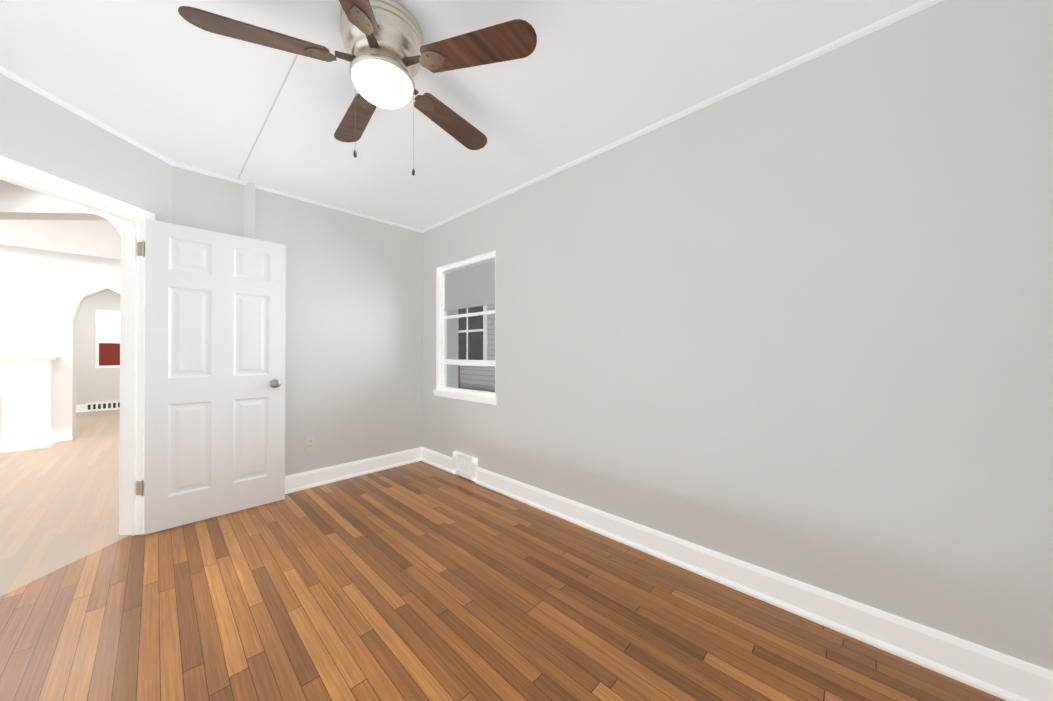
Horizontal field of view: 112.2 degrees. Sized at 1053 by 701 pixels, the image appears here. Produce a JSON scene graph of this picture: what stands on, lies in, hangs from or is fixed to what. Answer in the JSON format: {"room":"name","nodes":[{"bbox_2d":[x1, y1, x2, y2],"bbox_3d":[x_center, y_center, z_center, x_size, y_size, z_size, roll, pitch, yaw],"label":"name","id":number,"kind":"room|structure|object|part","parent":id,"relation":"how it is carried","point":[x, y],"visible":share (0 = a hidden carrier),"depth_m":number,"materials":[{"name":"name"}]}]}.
{"room":"empty bedroom","nodes":[
{"label":"empty bedroom","id":0,"kind":"room"},
{"bbox_2d":[0,180,108,220],"bbox_3d":[-4.040,-0.062,2.778,1.380,2.500,1.350,0,0,44],"label":"ceiling","id":1,"kind":"structure","parent":0,"point":[17,202],"depth_m":2.72,"materials":[{"name":"paint"}]},
{"bbox_2d":[0,245,120,438],"bbox_3d":[-6.325,-0.053,4.736,0.300,2.500,3.300,0,0,44],"label":"wall","id":2,"kind":"structure","parent":0,"point":[45,295],"depth_m":4.65,"materials":[{"name":"paint"}]},
{"bbox_2d":[51,429,71,441],"bbox_3d":[-6.718,1.124,4.082,0.027,0.140,1.820,0,0,44],"label":"baseboard","id":3,"kind":"structure","parent":2,"relation":"attached to","point":[62,435],"depth_m":4.68,"materials":[{"name":"white wood"}]},
{"bbox_2d":[0,73,171,223],"bbox_3d":[-2.535,-0.066,1.890,0.140,2.500,1.270,0,0,-1],"label":"wall","id":4,"kind":"structure","parent":0,"point":[41,133],"depth_m":1.95,"materials":[{"name":"paint"}]},
{"bbox_2d":[0,155,154,535],"bbox_3d":[-2.534,0.138,1.884,0.162,2.091,0.912,0,0,-1],"label":"door frame","id":5,"kind":"structure","parent":4,"relation":"attached to","point":[132,370],"depth_m":2.28,"materials":[{"name":"white wood"}]},
{"bbox_2d":[0,66,173,164],"bbox_3d":[-2.455,-1.305,1.897,0.020,0.022,1.150,0,0,-1],"label":"trim","id":6,"kind":"structure","parent":4,"relation":"attached to","point":[27,84],"depth_m":1.93,"materials":[{"name":"paint"}]},
{"bbox_2d":[136,219,285,534],"bbox_3d":[-2.205,0.168,2.538,0.167,2.022,0.798,0,0,44],"label":"door","id":7,"kind":"structure","parent":4,"relation":"in","point":[215,321],"depth_m":2.49,"materials":[{"name":"white wood"}]},
{"bbox_3d":[-2.477,0.111,2.273,0.058,1.643,0.038,0,0,44],"label":"door hinge","id":8,"kind":"part","parent":7,"relation":"part of","materials":[{"name":"silver metal"}]},
{"bbox_3d":[-1.966,0.258,2.789,0.167,0.066,0.104,0,0,44],"label":"knob","id":9,"kind":"part","parent":7,"relation":"part of","materials":[{"name":"silver metal"}]},
{"bbox_2d":[76,290,119,404],"bbox_3d":[-8.728,-0.043,7.027,0.140,2.500,3.300,0,0,44],"label":"wall","id":10,"kind":"structure","parent":0,"point":[97,385],"depth_m":7.03,"materials":[{"name":"paint"}]},
{"bbox_2d":[76,405,119,412],"bbox_3d":[-8.668,1.137,6.964,0.027,0.140,3.300,0,0,44],"label":"baseboard","id":11,"kind":"structure","parent":10,"relation":"attached to","point":[80,408],"depth_m":6.94,"materials":[{"name":"white wood"}]},
{"bbox_2d":[86,401,119,410],"bbox_3d":[-8.390,1.118,7.252,0.032,0.140,0.800,0,0,44],"label":"air vent","id":12,"kind":"object","parent":10,"relation":"in","point":[102,406],"visible":0.44,"depth_m":7.10,"materials":[{"name":"silver metal"}]},
{"bbox_2d":[95,309,119,367],"bbox_3d":[-8.490,-0.242,7.270,0.070,1.180,0.460,0,0,44],"label":"window","id":13,"kind":"structure","parent":10,"relation":"in","point":[107,338],"depth_m":7.23,"materials":[{"name":"white"}]},
{"bbox_2d":[109,182,254,238],"bbox_3d":[-2.684,-0.062,2.812,0.895,2.500,0.750,0,0,44],"label":"wall","id":14,"kind":"structure","parent":0,"point":[249,189],"depth_m":2.76,"materials":[{"name":"paint"}]},
{"bbox_2d":[172,166,421,475],"bbox_3d":[-1.881,-0.060,3.195,0.140,2.500,1.995,0,0,44],"label":"wall","id":15,"kind":"structure","parent":0,"point":[353,367],"depth_m":3.25,"materials":[{"name":"paint"}]},
{"bbox_2d":[172,162,421,232],"bbox_3d":[-1.803,-1.299,3.166,0.020,0.022,1.937,0,0,44],"label":"trim","id":16,"kind":"structure","parent":15,"relation":"attached to","point":[182,166],"depth_m":2.96,"materials":[{"name":"paint"}]},
{"bbox_2d":[306,436,314,450],"bbox_3d":[-1.882,0.809,3.081,0.009,0.116,0.070,0,0,44],"label":"electrical outlet","id":17,"kind":"object","parent":15,"relation":"attached to","point":[310,443],"visible":1,"depth_m":3.08,"materials":[{"name":"white plastic"}]},
{"bbox_2d":[285,447,421,493],"bbox_3d":[-1.800,1.119,3.153,0.027,0.140,1.937,0,0,44],"label":"baseboard","id":18,"kind":"structure","parent":15,"relation":"attached to","point":[310,479],"depth_m":3.30,"materials":[{"name":"white wood"}]},
{"bbox_2d":[0,0,922,259],"bbox_3d":[-4.819,-1.379,3.430,13.290,0.141,6.280,0,0,44],"label":"ceiling","id":19,"kind":"structure","parent":0,"point":[164,78],"depth_m":1.74,"materials":[{"name":"paint"}]},
{"bbox_2d":[178,0,536,175],"bbox_3d":[-0.600,-1.038,1.490,1.210,0.560,1.225,0,0,44],"label":"fan","id":20,"kind":"object","parent":19,"relation":"hanging from","point":[388,53],"visible":1,"depth_m":1.36,"materials":[{"name":"brown wood"}]},
{"bbox_3d":[-0.588,-1.063,1.450,0.234,0.075,0.234,0,0,44],"label":"light globe","id":21,"kind":"part","parent":20,"relation":"part of","materials":[{"name":"white glass"}]},
{"bbox_3d":[-0.596,-0.932,1.490,0.106,0.348,0.222,0,0,44],"label":"pull chain","id":22,"kind":"part","parent":20,"relation":"part of","materials":[{"name":"brown"}]},
{"bbox_2d":[0,409,1005,700],"bbox_3d":[-4.819,1.241,3.418,13.290,0.100,6.280,0,0,44],"label":"floor","id":23,"kind":"structure","parent":0,"point":[418,581],"depth_m":1.61,"materials":[{"name":"brown wood"}]},
{"bbox_2d":[0,316,59,452],"bbox_3d":[-6.441,0.384,4.084,0.420,1.620,1.240,0,0,44],"label":"fireplace","id":24,"kind":"object","parent":23,"relation":"on","point":[25,401],"visible":0.98,"depth_m":4.41,"materials":[{"name":"white"}]},
{"bbox_2d":[422,0,1052,670],"bbox_3d":[0.406,-0.063,2.586,4.570,2.500,0.280,0,0,44],"label":"wall","id":25,"kind":"structure","parent":0,"point":[796,322],"depth_m":1.55,"materials":[{"name":"paint"}]},
{"bbox_2d":[421,447,454,473],"bbox_3d":[-0.919,1.122,3.632,0.640,0.140,0.027,0,0,44],"label":"baseboard","id":26,"kind":"structure","parent":25,"relation":"attached to","point":[438,460],"depth_m":3.62,"materials":[{"name":"white wood"}]},
{"bbox_2d":[433,390,496,404],"bbox_3d":[-0.594,0.436,3.360,0.980,0.059,0.067,0,0,44],"label":"window sill","id":27,"kind":"structure","parent":25,"relation":"attached to","point":[471,397],"depth_m":3.28,"materials":[{"name":"white wood"}]},
{"bbox_2d":[453,451,477,481],"bbox_3d":[-0.573,1.077,3.300,0.340,0.203,0.030,0,0,44],"label":"air vent","id":28,"kind":"object","parent":25,"relation":"in","point":[465,465],"visible":0.98,"depth_m":3.29,"materials":[{"name":"white metal"}]},
{"bbox_2d":[436,250,495,396],"bbox_3d":[-0.566,-0.225,3.393,0.932,1.271,0.105,0,0,44],"label":"window","id":29,"kind":"structure","parent":25,"relation":"in","point":[442,359],"depth_m":3.61,"materials":[{"name":"white wood"}]},
{"bbox_2d":[442,257,494,310],"bbox_3d":[-0.559,-0.620,3.401,0.858,0.415,0.032,0,0,44],"label":"window blind","id":30,"kind":"object","parent":29,"relation":"attached to","point":[470,285],"visible":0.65,"depth_m":3.37,"materials":[{"name":"fabric"}]},
{"bbox_2d":[422,0,943,232],"bbox_3d":[0.353,-1.303,2.434,4.150,0.022,0.020,0,0,44],"label":"trim","id":31,"kind":"structure","parent":25,"relation":"attached to","point":[889,20],"depth_m":1.76,"materials":[{"name":"paint"}]},
{"bbox_2d":[475,467,1052,700],"bbox_3d":[0.698,1.115,2.090,3.190,0.140,0.027,0,0,44],"label":"baseboard","id":32,"kind":"structure","parent":25,"relation":"attached to","point":[998,674],"depth_m":1.53,"materials":[{"name":"white wood"}]},
{"label":"outside","id":33,"kind":"structure","parent":0,"visible":0},
{"bbox_3d":[3.096,1.523,8.304,24.000,0.020,11.720,0,0,44],"label":"ground","id":34,"kind":"structure","parent":33,"visible":0},
{"bbox_2d":[458,304,494,391],"bbox_3d":[0.808,-1.648,5.920,18.000,6.300,0.750,0,0,44],"label":"house","id":35,"kind":"structure","parent":34,"relation":"on","point":[465,337],"depth_m":7.79,"materials":[{"name":"grey"}]}
]}

